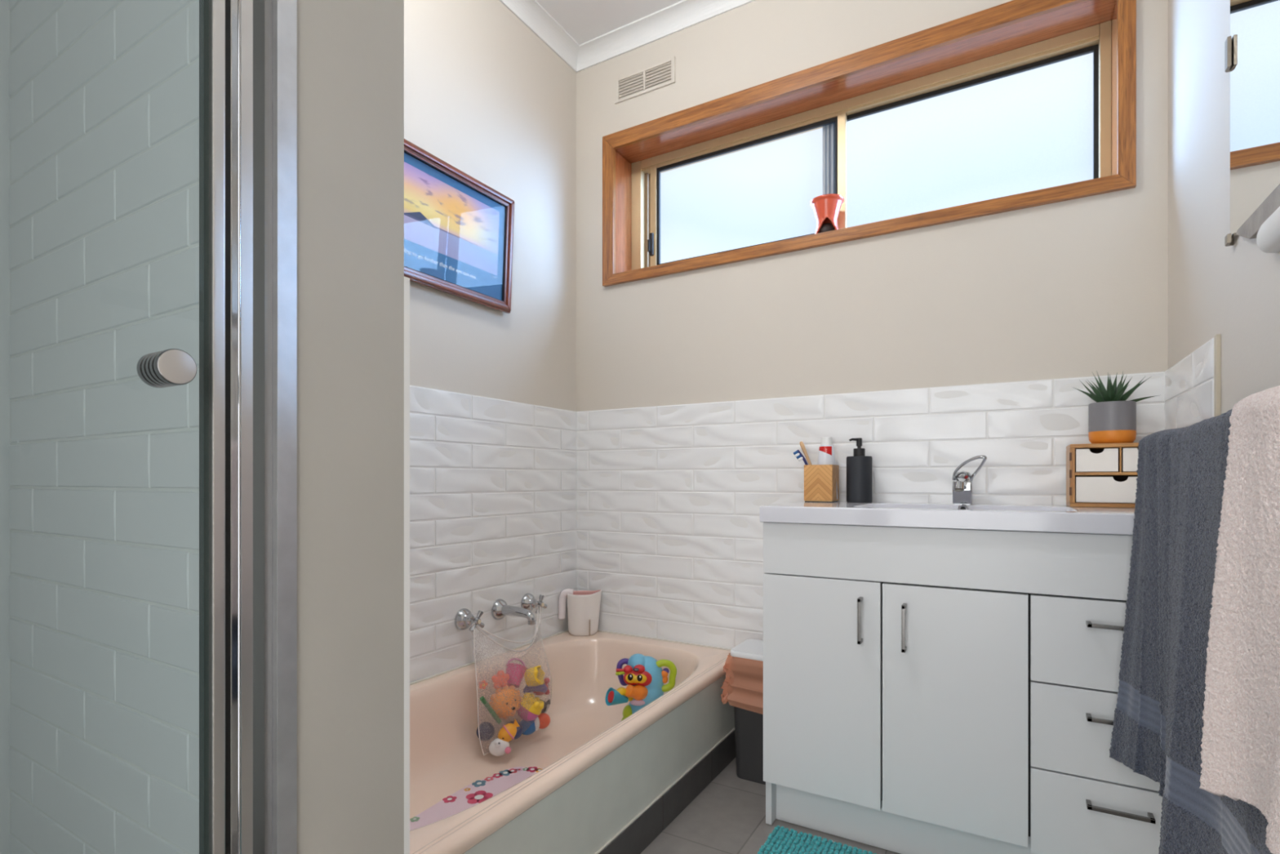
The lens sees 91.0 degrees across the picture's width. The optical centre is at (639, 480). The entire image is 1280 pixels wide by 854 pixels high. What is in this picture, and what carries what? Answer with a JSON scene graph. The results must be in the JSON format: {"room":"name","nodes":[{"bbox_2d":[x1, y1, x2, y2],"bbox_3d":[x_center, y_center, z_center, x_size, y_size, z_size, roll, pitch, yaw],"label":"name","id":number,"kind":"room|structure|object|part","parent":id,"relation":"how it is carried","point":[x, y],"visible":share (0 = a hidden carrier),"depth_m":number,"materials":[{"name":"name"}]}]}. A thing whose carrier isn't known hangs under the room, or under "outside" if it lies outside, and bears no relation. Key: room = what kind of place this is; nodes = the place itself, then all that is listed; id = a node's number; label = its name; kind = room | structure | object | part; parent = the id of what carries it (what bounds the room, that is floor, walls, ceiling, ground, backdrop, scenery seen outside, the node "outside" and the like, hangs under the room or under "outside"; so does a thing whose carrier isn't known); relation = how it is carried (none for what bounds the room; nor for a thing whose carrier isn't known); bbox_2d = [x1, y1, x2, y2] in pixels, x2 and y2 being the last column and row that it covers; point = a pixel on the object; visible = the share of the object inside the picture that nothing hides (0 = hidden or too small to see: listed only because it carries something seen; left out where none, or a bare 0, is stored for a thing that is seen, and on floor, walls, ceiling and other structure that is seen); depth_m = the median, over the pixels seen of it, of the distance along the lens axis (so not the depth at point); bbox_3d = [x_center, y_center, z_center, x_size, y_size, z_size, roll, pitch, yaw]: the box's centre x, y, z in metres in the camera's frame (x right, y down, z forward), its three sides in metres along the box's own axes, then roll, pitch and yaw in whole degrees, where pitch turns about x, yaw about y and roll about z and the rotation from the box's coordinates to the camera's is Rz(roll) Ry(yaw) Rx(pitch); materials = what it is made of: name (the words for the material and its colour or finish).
{"room":"bathroom","nodes":[
{"label":"bathroom","id":0,"kind":"room"},
{"bbox_2d":[0,0,9,853],"bbox_3d":[-1.468,-0.383,0.657,0.125,2.535,1.156,0,0,30],"label":"wall","id":1,"kind":"structure","parent":0,"point":[4,4],"depth_m":1.11,"materials":[{"name":"white ceramic"}]},
{"bbox_2d":[8,0,409,853],"bbox_3d":[-0.765,-0.383,1.000,0.990,2.535,0.158,0,0,30],"label":"wall","id":2,"kind":"structure","parent":0,"point":[104,102],"depth_m":0.83,"materials":[{"name":"grey paint"}]},
{"bbox_3d":[-0.762,-0.234,0.910,0.835,2.118,0.005,0,0,30],"label":"shower tile panel","id":3,"kind":"part","parent":2,"relation":"part of","materials":[{"name":"tile"}]},
{"bbox_2d":[136,0,231,853],"bbox_3d":[-0.624,-0.163,0.238,0.053,1.964,0.888,0,0,30],"label":"shower door","id":4,"kind":"structure","parent":2,"relation":"attached to","point":[170,367],"depth_m":0.61,"materials":[{"name":"silver glass"}]},
{"bbox_3d":[-0.424,-0.100,0.564,0.039,0.032,0.032,0,0,30],"label":"knob","id":5,"kind":"part","parent":4,"relation":"part of","materials":[{"name":"silver metal"}]},
{"bbox_2d":[231,0,297,853],"bbox_3d":[-0.683,-0.140,0.202,0.060,2.050,1.146,0,0,30],"label":"shower frame","id":6,"kind":"object","parent":2,"relation":"attached to","point":[264,33],"visible":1,"depth_m":0.67,"materials":[{"name":"metal"}]},
{"bbox_3d":[-0.641,0.311,1.013,0.790,1.147,0.011,0,0,30],"label":"tile panel","id":7,"kind":"part","parent":2,"relation":"part of","materials":[{"name":"white tile"}]},
{"bbox_2d":[404,0,577,683],"bbox_3d":[-0.711,-0.383,1.861,0.211,2.535,1.500,0,0,30],"label":"wall","id":8,"kind":"structure","parent":0,"point":[493,415],"depth_m":2.07,"materials":[{"name":"beige paint"}]},
{"bbox_2d":[404,138,514,313],"bbox_3d":[-0.590,-0.744,1.819,0.037,0.372,0.640,0,0,30],"label":"framed picture","id":9,"kind":"object","parent":8,"relation":"attached to","point":[459,229],"visible":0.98,"depth_m":1.89,"materials":[{"name":"brown wood"}]},
{"bbox_3d":[-0.592,-0.569,1.821,0.011,0.017,0.633,3,2,30],"label":"frame moulding","id":10,"kind":"part","parent":9,"relation":"part of","materials":[{"name":"brown wood"}]},
{"bbox_3d":[-0.600,-0.573,1.825,0.014,0.030,0.640,3,2,30],"label":"frame","id":11,"kind":"part","parent":9,"relation":"part of","materials":[{"name":"brown wood"}]},
{"bbox_3d":[-0.586,-0.914,1.817,0.014,0.030,0.640,3,2,30],"label":"frame","id":12,"kind":"part","parent":9,"relation":"part of","materials":[{"name":"brown wood"}]},
{"bbox_3d":[-0.579,-0.917,1.813,0.011,0.017,0.633,3,2,30],"label":"frame moulding","id":13,"kind":"part","parent":9,"relation":"part of","materials":[{"name":"brown wood"}]},
{"bbox_3d":[-0.439,-0.744,2.084,0.014,0.372,0.030,3,2,30],"label":"frame","id":14,"kind":"part","parent":9,"relation":"part of","materials":[{"name":"brown wood"}]},
{"bbox_3d":[-0.430,-0.743,2.083,0.011,0.365,0.017,3,2,30],"label":"frame moulding","id":15,"kind":"part","parent":9,"relation":"part of","materials":[{"name":"brown wood"}]},
{"bbox_2d":[454,608,484,631],"bbox_3d":[-0.515,0.428,1.921,0.072,0.066,0.066,0,0,30],"label":"tap","id":16,"kind":"object","parent":8,"relation":"attached to","point":[464,619],"visible":0.99,"depth_m":1.91,"materials":[{"name":"silver metal"}]},
{"bbox_3d":[-0.497,0.428,1.910,0.026,0.061,0.061,0,0,30],"label":"cross handle","id":17,"kind":"part","parent":16,"relation":"part of","materials":[{"name":"silver metal"}]},
{"bbox_3d":[-0.609,0.164,1.837,0.011,0.863,1.440,0,0,30],"label":"tile panel","id":18,"kind":"part","parent":8,"relation":"part of","materials":[{"name":"white tile"}]},
{"bbox_2d":[491,599,535,624],"bbox_3d":[-0.400,0.426,2.036,0.154,0.068,0.068,0,0,30],"label":"spout","id":19,"kind":"object","parent":8,"relation":"attached to","point":[500,609],"visible":1,"depth_m":2.04,"materials":[{"name":"silver metal"}]},
{"bbox_3d":[-0.394,0.433,2.033,0.139,0.049,0.033,0,0,30],"label":"spout","id":20,"kind":"part","parent":19,"relation":"part of","materials":[{"name":"silver metal"}]},
{"bbox_2d":[520,593,546,613],"bbox_3d":[-0.363,0.428,2.179,0.072,0.066,0.066,0,0,30],"label":"tap","id":21,"kind":"object","parent":8,"relation":"attached to","point":[528,602],"visible":0.93,"depth_m":2.17,"materials":[{"name":"silver metal"}]},
{"bbox_3d":[-0.345,0.428,2.169,0.026,0.066,0.066,0,0,30],"label":"cross handle","id":22,"kind":"part","parent":21,"relation":"part of","materials":[{"name":"silver metal"}]},
{"bbox_2d":[498,0,755,72],"bbox_3d":[-0.170,-1.621,0.819,1.798,0.057,2.750,0,0,30],"label":"crown molding","id":23,"kind":"structure","parent":8,"relation":"attached to","point":[682,15],"depth_m":2.26,"materials":[{"name":"white paint"}]},
{"bbox_2d":[535,0,682,44],"bbox_3d":[-0.188,-1.700,0.888,2.298,0.100,3.050,0,0,30],"label":"ceiling","id":24,"kind":"structure","parent":0,"point":[584,20],"depth_m":2.22,"materials":[{"name":"white paint"}]},
{"bbox_2d":[640,757,900,853],"bbox_3d":[-0.188,0.935,0.888,2.298,0.100,3.050,0,0,30],"label":"floor","id":25,"kind":"structure","parent":0,"point":[728,815],"depth_m":1.61,"materials":[{"name":"grey tile"}]},
{"bbox_2d":[409,629,735,853],"bbox_3d":[-0.308,0.727,1.655,0.700,0.316,1.432,0,0,30],"label":"bathtub","id":26,"kind":"object","parent":25,"relation":"on","point":[606,784],"visible":0.53,"depth_m":1.71,"materials":[{"name":"beige ceramic"}]},
{"bbox_2d":[409,766,542,830],"bbox_3d":[-0.384,0.823,1.518,0.327,0.003,0.610,0,0,30],"label":"bath mat","id":27,"kind":"object","parent":26,"relation":"on","point":[480,790],"visible":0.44,"depth_m":1.64,"materials":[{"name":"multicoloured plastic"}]},
{"bbox_2d":[409,816,419,821],"bbox_3d":[-0.546,0.822,1.525,0.022,0.001,0.023,0,0,30],"label":"print","id":28,"kind":"object","parent":27,"relation":"on","point":[415,818],"depth_m":1.52,"materials":[{"name":"green plastic"}]},
{"bbox_2d":[442,795,457,802],"bbox_3d":[-0.490,0.822,1.620,0.035,0.001,0.036,0,0,30],"label":"print","id":29,"kind":"object","parent":27,"relation":"on","point":[451,798],"depth_m":1.62,"materials":[{"name":"red"}]},
{"bbox_2d":[471,779,485,786],"bbox_3d":[-0.435,0.822,1.705,0.038,0.001,0.038,0,0,30],"label":"print","id":30,"kind":"object","parent":27,"relation":"on","point":[479,783],"depth_m":1.70,"materials":[{"name":"blue plastic"}]},
{"bbox_2d":[466,790,493,803],"bbox_3d":[-0.418,0.822,1.629,0.069,0.001,0.068,0,0,30],"label":"print","id":31,"kind":"object","parent":27,"relation":"on","point":[472,796],"depth_m":1.64,"materials":[{"name":"red"}]},
{"bbox_2d":[484,776,493,781],"bbox_3d":[-0.415,0.822,1.732,0.025,0.001,0.025,0,0,30],"label":"print","id":32,"kind":"object","parent":27,"relation":"on","point":[489,778],"depth_m":1.73,"materials":[{"name":"pink plastic"}]},
{"bbox_2d":[492,773,502,777],"bbox_3d":[-0.397,0.822,1.752,0.029,0.001,0.029,0,0,30],"label":"print","id":33,"kind":"object","parent":27,"relation":"on","point":[496,775],"depth_m":1.75,"materials":[{"name":"red"}]},
{"bbox_2d":[498,769,512,775],"bbox_3d":[-0.379,0.822,1.767,0.037,0.001,0.037,0,0,30],"label":"print","id":34,"kind":"object","parent":27,"relation":"on","point":[505,772],"depth_m":1.77,"materials":[{"name":"blue"}]},
{"bbox_2d":[507,768,517,773],"bbox_3d":[-0.360,0.822,1.778,0.030,0.001,0.030,0,0,30],"label":"print","id":35,"kind":"object","parent":27,"relation":"on","point":[511,770],"depth_m":1.78,"materials":[{"name":"red"}]},
{"bbox_2d":[526,766,537,772],"bbox_3d":[-0.305,0.822,1.789,0.035,0.001,0.034,0,0,30],"label":"print","id":36,"kind":"object","parent":27,"relation":"on","point":[530,769],"depth_m":1.79,"materials":[{"name":"red"}]},
{"bbox_2d":[471,604,550,755],"bbox_3d":[-0.376,0.610,1.972,0.156,0.372,0.388,0,0,30],"label":"bag","id":37,"kind":"object","parent":26,"relation":"in","point":[537,606],"visible":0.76,"depth_m":1.94,"materials":[{"name":"white fabric"}]},
{"bbox_2d":[479,680,487,688],"bbox_3d":[-0.455,0.595,1.829,0.025,0.027,0.012,0,0,-31],"label":"toy","id":38,"kind":"object","parent":37,"relation":"in","point":[482,684],"visible":1,"depth_m":1.83,"materials":[{"name":"orange plastic"}]},
{"bbox_2d":[476,721,494,740],"bbox_3d":[-0.451,0.733,1.837,0.052,0.052,0.052,0,0,-32],"label":"ball","id":39,"kind":"object","parent":37,"relation":"in","point":[486,730],"visible":0.96,"depth_m":1.82,"materials":[{"name":"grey plastic"}]},
{"bbox_2d":[480,695,501,724],"bbox_3d":[-0.432,0.665,1.819,0.067,0.091,0.013,0,0,-41],"label":"stick","id":40,"kind":"object","parent":37,"relation":"in","point":[482,699],"visible":1,"depth_m":1.81,"materials":[{"name":"green plastic"}]},
{"bbox_2d":[494,739,501,746],"bbox_3d":[-0.409,0.757,1.809,0.018,0.018,0.019,0,0,-32],"label":"toy","id":41,"kind":"object","parent":37,"relation":"in","point":[497,743],"visible":1,"depth_m":1.80,"materials":[{"name":"white plastic"}]},
{"bbox_2d":[488,737,511,755],"bbox_3d":[-0.409,0.777,1.830,0.060,0.050,0.056,0,0,-32],"label":"toy","id":42,"kind":"object","parent":37,"relation":"in","point":[504,748],"visible":0.96,"depth_m":1.82,"materials":[{"name":"white plastic"}]},
{"bbox_2d":[491,670,509,688],"bbox_3d":[-0.416,0.594,1.876,0.056,0.054,0.026,0,0,-32],"label":"toy","id":43,"kind":"object","parent":37,"relation":"in","point":[500,680],"visible":1,"depth_m":1.87,"materials":[{"name":"orange plastic"}]},
{"bbox_2d":[488,684,521,719],"bbox_3d":[-0.401,0.663,1.875,0.096,0.103,0.058,0,0,-10],"label":"toy","id":44,"kind":"object","parent":37,"relation":"in","point":[505,701],"visible":0.94,"depth_m":1.86,"materials":[{"name":"orange plastic"}]},
{"bbox_2d":[497,719,519,742],"bbox_3d":[-0.388,0.738,1.853,0.045,0.062,0.061,0,0,28],"label":"fish squirter","id":45,"kind":"object","parent":37,"relation":"in","point":[508,731],"visible":0.98,"depth_m":1.84,"materials":[{"name":"orange plastic"}]},
{"bbox_2d":[508,720,523,739],"bbox_3d":[-0.384,0.761,1.915,0.054,0.054,0.054,0,0,-32],"label":"ball","id":46,"kind":"object","parent":37,"relation":"in","point":[519,729],"visible":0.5,"depth_m":1.90,"materials":[{"name":"blue plastic"}]},
{"bbox_2d":[506,657,526,688],"bbox_3d":[-0.382,0.597,1.943,0.064,0.086,0.078,0,0,-8],"label":"toy","id":47,"kind":"object","parent":37,"relation":"in","point":[516,671],"visible":0.95,"depth_m":1.92,"materials":[{"name":"pink plastic"}]},
{"bbox_3d":[-0.383,0.570,1.960,0.068,0.029,0.006,29,-40,-28],"label":"bucket handle","id":48,"kind":"part","parent":47,"relation":"part of","materials":[{"name":"pink plastic"}]},
{"bbox_2d":[516,692,543,720],"bbox_3d":[-0.340,0.702,1.948,0.084,0.084,0.078,0,0,-7],"label":"toy","id":49,"kind":"object","parent":37,"relation":"in","point":[531,706],"visible":0.95,"depth_m":1.92,"materials":[{"name":"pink plastic"}]},
{"bbox_2d":[516,702,538,720],"bbox_3d":[-0.352,0.720,1.946,0.076,0.038,0.076,36,-8,-26],"label":"cup","id":50,"kind":"object","parent":49,"relation":"on","point":[526,712],"depth_m":1.92,"materials":[{"name":"multicoloured plastic"}]},
{"bbox_2d":[524,665,544,686],"bbox_3d":[-0.331,0.615,1.974,0.061,0.064,0.058,0,0,11],"label":"cup","id":51,"kind":"object","parent":37,"relation":"in","point":[534,676],"visible":1,"depth_m":1.96,"materials":[{"name":"yellow plastic"}]},
{"bbox_2d":[520,712,550,734],"bbox_3d":[-0.330,0.762,1.968,0.104,0.060,0.046,0,0,-32],"label":"toy","id":52,"kind":"object","parent":37,"relation":"in","point":[542,721],"visible":0.72,"depth_m":1.95,"materials":[{"name":"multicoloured plastic"}]},
{"bbox_2d":[523,683,546,693],"bbox_3d":[-0.334,0.659,2.000,0.080,0.043,0.035,0,0,-32],"label":"toy","id":53,"kind":"object","parent":37,"relation":"in","point":[543,688],"visible":0.78,"depth_m":1.99,"materials":[{"name":"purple plastic"}]},
{"bbox_2d":[532,677,550,695],"bbox_3d":[-0.319,0.666,2.026,0.061,0.059,0.036,0,0,-32],"label":"toy","id":54,"kind":"object","parent":37,"relation":"in","point":[546,680],"visible":0.48,"depth_m":2.02,"materials":[{"name":"red plastic"}]},
{"bbox_2d":[540,698,550,713],"bbox_3d":[-0.320,0.727,2.015,0.068,0.048,0.040,0,0,-32],"label":"toy","id":55,"kind":"object","parent":37,"relation":"in","point":[548,702],"visible":0.2,"depth_m":2.01,"materials":[{"name":"grey plastic"}]},
{"bbox_2d":[558,588,601,635],"bbox_3d":[-0.224,0.489,2.348,0.163,0.167,0.098,0,0,0],"label":"jug","id":56,"kind":"object","parent":26,"relation":"on","point":[583,606],"visible":1,"depth_m":2.31,"materials":[{"name":"white plastic"}]},
{"bbox_3d":[-0.277,0.461,2.348,0.058,0.112,0.036,0,0,0],"label":"jug handle","id":57,"kind":"part","parent":56,"relation":"part of","materials":[{"name":"white plastic"}]},
{"bbox_3d":[-0.021,0.700,1.485,0.018,0.194,1.431,0,0,30],"label":"panel","id":58,"kind":"part","parent":26,"relation":"part of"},
{"bbox_2d":[604,653,676,720],"bbox_3d":[-0.005,0.690,2.003,0.233,0.266,0.124,0,0,-21],"label":"toy","id":59,"kind":"object","parent":26,"relation":"in","point":[644,676],"visible":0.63,"depth_m":1.98,"materials":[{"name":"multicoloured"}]},
{"bbox_3d":[-0.049,0.670,1.966,0.072,0.051,0.028,0,0,-44],"label":"arm","id":60,"kind":"part","parent":59,"relation":"part of","materials":[{"name":"orange plastic"}]},
{"bbox_2d":[720,639,765,784],"bbox_3d":[0.369,0.695,1.905,0.201,0.379,0.223,0,0,30],"label":"laundry basket","id":61,"kind":"object","parent":25,"relation":"on","point":[742,686],"visible":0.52,"depth_m":1.84,"materials":[{"name":"grey plastic"}]},
{"bbox_3d":[0.375,0.514,1.901,0.165,0.018,0.170,0,0,30],"label":"lid","id":62,"kind":"part","parent":61,"relation":"part of","materials":[{"name":"white plastic"}]},
{"bbox_2d":[757,825,876,853],"bbox_3d":[0.502,0.875,1.261,0.610,0.019,0.413,0,0,30],"label":"mat","id":63,"kind":"object","parent":25,"relation":"on","point":[781,840],"visible":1,"depth_m":1.50,"materials":[{"name":"teal fabric"}]},
{"bbox_2d":[763,522,1162,853],"bbox_3d":[0.792,0.496,1.565,0.871,0.776,0.461,0,0,30],"label":"vanity cabinet","id":64,"kind":"object","parent":25,"relation":"on","point":[926,691],"visible":0.7,"depth_m":1.40,"materials":[{"name":"white laminate"}]},
{"bbox_3d":[0.443,0.505,1.548,0.286,0.532,0.018,0,0,30],"label":"door","id":65,"kind":"part","parent":64,"relation":"part of","materials":[{"name":"white laminate"}]},
{"bbox_3d":[0.517,0.329,1.477,0.008,0.106,0.030,0,0,30],"label":"door handle","id":66,"kind":"part","parent":64,"relation":"part of","materials":[{"name":"silver metal"}]},
{"bbox_3d":[0.600,0.335,1.428,0.008,0.106,0.030,0,0,30],"label":"door handle","id":67,"kind":"part","parent":64,"relation":"part of","materials":[{"name":"silver metal"}]},
{"bbox_2d":[760,501,1134,534],"bbox_3d":[0.796,0.116,1.573,0.876,0.105,0.451,0,0,30],"label":"basin","id":68,"kind":"object","parent":64,"relation":"in","point":[997,517],"visible":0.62,"depth_m":1.41,"materials":[{"name":"white ceramic"}]},
{"bbox_2d":[804,464,839,502],"bbox_3d":[0.549,0.009,1.903,0.084,0.111,0.084,0,0,30],"label":"box","id":69,"kind":"object","parent":68,"relation":"on","point":[821,482],"visible":1,"depth_m":1.87,"materials":[{"name":"brown wood"}]},
{"bbox_2d":[793,449,808,464],"bbox_3d":[0.506,-0.018,1.912,0.078,0.151,0.016,0,0,16],"label":"toothbrush","id":70,"kind":"object","parent":69,"relation":"in","point":[798,455],"visible":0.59,"depth_m":1.91,"materials":[{"name":"blue plastic"}]},
{"bbox_2d":[799,441,811,464],"bbox_3d":[0.524,-0.031,1.920,0.071,0.177,0.016,0,0,19],"label":"toothbrush","id":71,"kind":"object","parent":69,"relation":"in","point":[802,444],"visible":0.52,"depth_m":1.92,"materials":[{"name":"brown wood"}]},
{"bbox_2d":[817,436,837,498],"bbox_3d":[0.564,-0.036,1.899,0.042,0.186,0.052,0,0,-44],"label":"toothpaste tube","id":72,"kind":"object","parent":69,"relation":"in","point":[826,451],"visible":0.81,"depth_m":1.89,"materials":[{"name":"white plastic"}]},
{"bbox_2d":[846,437,872,502],"bbox_3d":[0.645,-0.030,1.851,0.072,0.189,0.072,0,0,30],"label":"soap dispenser","id":73,"kind":"object","parent":68,"relation":"on","point":[859,466],"visible":1,"depth_m":1.82,"materials":[{"name":"grey plastic"}]},
{"bbox_2d":[951,454,986,504],"bbox_3d":[0.872,0.000,1.667,0.084,0.130,0.132,0,0,30],"label":"mixer","id":74,"kind":"object","parent":68,"relation":"on","point":[962,482],"visible":1,"depth_m":1.68,"materials":[{"name":"silver metal"}]},
{"bbox_3d":[0.845,0.009,1.658,0.033,0.041,0.088,0,0,30],"label":"mixer spout","id":75,"kind":"part","parent":74,"relation":"part of","materials":[{"name":"silver metal"}]},
{"bbox_3d":[0.874,-0.031,1.678,0.052,0.068,0.097,0,0,-5],"label":"lever","id":76,"kind":"part","parent":74,"relation":"part of","materials":[{"name":"silver metal"}]},
{"bbox_2d":[1066,442,1138,507],"bbox_3d":[1.159,-0.011,1.529,0.199,0.152,0.120,0,0,30],"label":"drawer organiser","id":77,"kind":"object","parent":68,"relation":"on","point":[1104,475],"visible":0.55,"depth_m":1.50,"materials":[{"name":"brown wood"}]},
{"bbox_3d":[1.120,-0.048,1.551,0.082,0.055,0.110,0,0,30],"label":"drawer","id":78,"kind":"part","parent":77,"relation":"part of","materials":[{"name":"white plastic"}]},
{"bbox_3d":[1.160,0.060,1.528,0.198,0.010,0.120,0,0,30],"label":"board","id":79,"kind":"part","parent":77,"relation":"part of","materials":[{"name":"brown wood"}]},
{"bbox_3d":[1.159,0.022,1.528,0.173,0.061,0.110,0,0,30],"label":"drawer","id":80,"kind":"part","parent":77,"relation":"part of","materials":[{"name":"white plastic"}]},
{"bbox_2d":[1071,370,1159,443],"bbox_3d":[1.148,-0.178,1.541,0.159,0.180,0.161,0,0,-16],"label":"potted succulent","id":81,"kind":"object","parent":77,"relation":"on","point":[1112,419],"visible":0.94,"depth_m":1.50,"materials":[{"name":"grey ceramic"}]},
{"bbox_2d":[1088,400,1136,431],"bbox_3d":[1.152,-0.153,1.535,0.094,0.070,0.094,0,0,30],"label":"pot","id":82,"kind":"object","parent":81,"relation":"on","point":[1103,415],"depth_m":1.50,"materials":[{"name":"grey ceramic"}]},
{"bbox_2d":[1088,430,1136,443],"bbox_3d":[1.152,-0.103,1.535,0.094,0.031,0.094,0,0,30],"label":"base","id":83,"kind":"object","parent":81,"relation":"on","point":[1095,436],"depth_m":1.50,"materials":[{"name":"orange ceramic"}]},
{"bbox_3d":[1.198,-0.048,1.504,0.082,0.055,0.110,0,0,30],"label":"drawer","id":84,"kind":"part","parent":77,"relation":"part of","materials":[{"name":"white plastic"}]},
{"bbox_3d":[0.695,0.506,1.401,0.290,0.530,0.018,0,0,30],"label":"door","id":85,"kind":"part","parent":64,"relation":"part of","materials":[{"name":"white laminate"}]},
{"bbox_3d":[0.947,0.330,1.252,0.288,0.178,0.018,0,0,30],"label":"drawer","id":86,"kind":"part","parent":64,"relation":"part of","materials":[{"name":"white laminate"}]},
{"bbox_3d":[0.947,0.511,1.252,0.288,0.176,0.018,0,0,30],"label":"drawer","id":87,"kind":"part","parent":64,"relation":"part of","materials":[{"name":"white laminate"}]},
{"bbox_3d":[0.947,0.691,1.252,0.288,0.176,0.018,0,0,30],"label":"drawer","id":88,"kind":"part","parent":64,"relation":"part of","materials":[{"name":"white laminate"}]},
{"bbox_3d":[0.938,0.473,1.230,0.106,0.008,0.030,0,0,30],"label":"drawer handle","id":89,"kind":"part","parent":64,"relation":"part of","materials":[{"name":"silver metal"}]},
{"bbox_3d":[0.938,0.287,1.230,0.106,0.008,0.030,0,0,30],"label":"drawer handle","id":90,"kind":"part","parent":64,"relation":"part of","materials":[{"name":"silver metal"}]},
{"bbox_3d":[0.938,0.647,1.230,0.106,0.008,0.030,0,0,30],"label":"drawer handle","id":91,"kind":"part","parent":64,"relation":"part of","materials":[{"name":"silver metal"}]},
{"bbox_2d":[576,0,1168,648],"bbox_3d":[0.571,-0.383,2.082,2.198,2.535,0.201,0,0,30],"label":"wall","id":92,"kind":"structure","parent":0,"point":[939,348],"depth_m":1.99,"materials":[{"name":"beige paint"}]},
{"bbox_2d":[614,56,675,104],"bbox_3d":[0.016,-1.461,2.300,0.253,0.092,0.007,0,0,30],"label":"air vent","id":93,"kind":"object","parent":92,"relation":"in","point":[660,74],"visible":1,"depth_m":2.30,"materials":[{"name":"beige paint"}]},
{"bbox_2d":[602,0,1136,286],"bbox_3d":[0.598,-1.016,2.059,1.600,0.563,0.203,0,0,30],"label":"window","id":94,"kind":"structure","parent":92,"relation":"in","point":[1015,37],"depth_m":1.95,"materials":[{"name":"brown wood"}]},
{"bbox_3d":[-0.117,-1.016,2.372,0.049,0.563,0.018,0,0,30],"label":"architrave","id":95,"kind":"part","parent":94,"relation":"part of","materials":[{"name":"brown wood"}]},
{"bbox_3d":[0.362,-1.004,2.258,0.736,0.419,0.022,0,0,30],"label":"sash","id":96,"kind":"part","parent":94,"relation":"part of","materials":[{"name":"beige metal"}]},
{"bbox_2d":[809,193,844,234],"bbox_3d":[0.602,-0.833,2.024,0.108,0.132,0.108,0,0,16],"label":"burner","id":97,"kind":"object","parent":94,"relation":"on","point":[826,208],"visible":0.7,"depth_m":2.00,"materials":[{"name":"orange ceramic"}]},
{"bbox_3d":[0.551,-1.270,1.980,1.600,0.055,0.018,0,0,30],"label":"architrave","id":98,"kind":"part","parent":94,"relation":"part of","materials":[{"name":"brown wood"}]},
{"bbox_3d":[0.551,-0.753,1.980,1.600,0.037,0.018,0,0,30],"label":"architrave","id":99,"kind":"part","parent":94,"relation":"part of","materials":[{"name":"brown wood"}]},
{"bbox_3d":[1.225,-1.016,1.584,0.037,0.563,0.018,0,0,30],"label":"architrave","id":100,"kind":"part","parent":94,"relation":"part of","materials":[{"name":"brown wood"}]},
{"bbox_3d":[0.523,0.308,2.000,1.798,1.153,0.011,0,0,30],"label":"tile panel","id":101,"kind":"part","parent":92,"relation":"part of","materials":[{"name":"white tile"}]},
{"bbox_2d":[1164,0,1279,429],"bbox_3d":[0.661,-0.383,0.273,0.211,2.535,2.850,0,0,30],"label":"wall","id":102,"kind":"structure","parent":0,"point":[1233,292],"depth_m":1.24,"materials":[{"name":"beige paint"}]},
{"bbox_3d":[1.186,0.308,1.364,0.011,1.153,0.437,0,0,30],"label":"tile panel","id":103,"kind":"part","parent":102,"relation":"part of","materials":[{"name":"white tile"}]},
{"bbox_2d":[1213,333,1221,417],"bbox_3d":[1.073,0.307,1.168,0.007,1.155,0.015,0,0,30],"label":"trim","id":104,"kind":"structure","parent":102,"relation":"attached to","point":[1217,338],"depth_m":1.16,"materials":[{"name":"beige"}]},
{"bbox_2d":[1224,0,1279,246],"bbox_3d":[0.849,-0.787,0.792,0.012,0.756,0.715,0,0,30],"label":"wall mirror","id":105,"kind":"object","parent":102,"relation":"attached to","point":[1252,46],"visible":1,"depth_m":0.98,"materials":[{"name":"white mirror"}]},
{"bbox_2d":[1235,183,1279,253],"bbox_3d":[0.784,-0.373,0.694,0.024,0.087,0.840,0,0,30],"label":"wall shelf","id":106,"kind":"object","parent":102,"relation":"attached to","point":[1263,224],"visible":1,"depth_m":0.91,"materials":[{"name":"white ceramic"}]},
{"bbox_3d":[0.736,-0.059,0.673,0.086,0.044,1.059,0,0,30],"label":"towel rail","id":107,"kind":"object","parent":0,"visible":0},
{"bbox_2d":[1109,408,1272,853],"bbox_3d":[0.777,0.221,0.851,0.122,0.631,0.749,0,0,28],"label":"bath towel","id":108,"kind":"object","parent":107,"relation":"hanging from","point":[1157,733],"visible":0.73,"depth_m":0.85,"materials":[{"name":"fabric"}]},
{"bbox_2d":[1199,385,1279,853],"bbox_3d":[0.543,0.121,0.462,0.110,0.434,0.488,0,0,30],"label":"bath towel","id":109,"kind":"object","parent":107,"relation":"hanging from","point":[1240,753],"visible":1,"depth_m":0.63,"materials":[{"name":"white fabric"}]}
]}

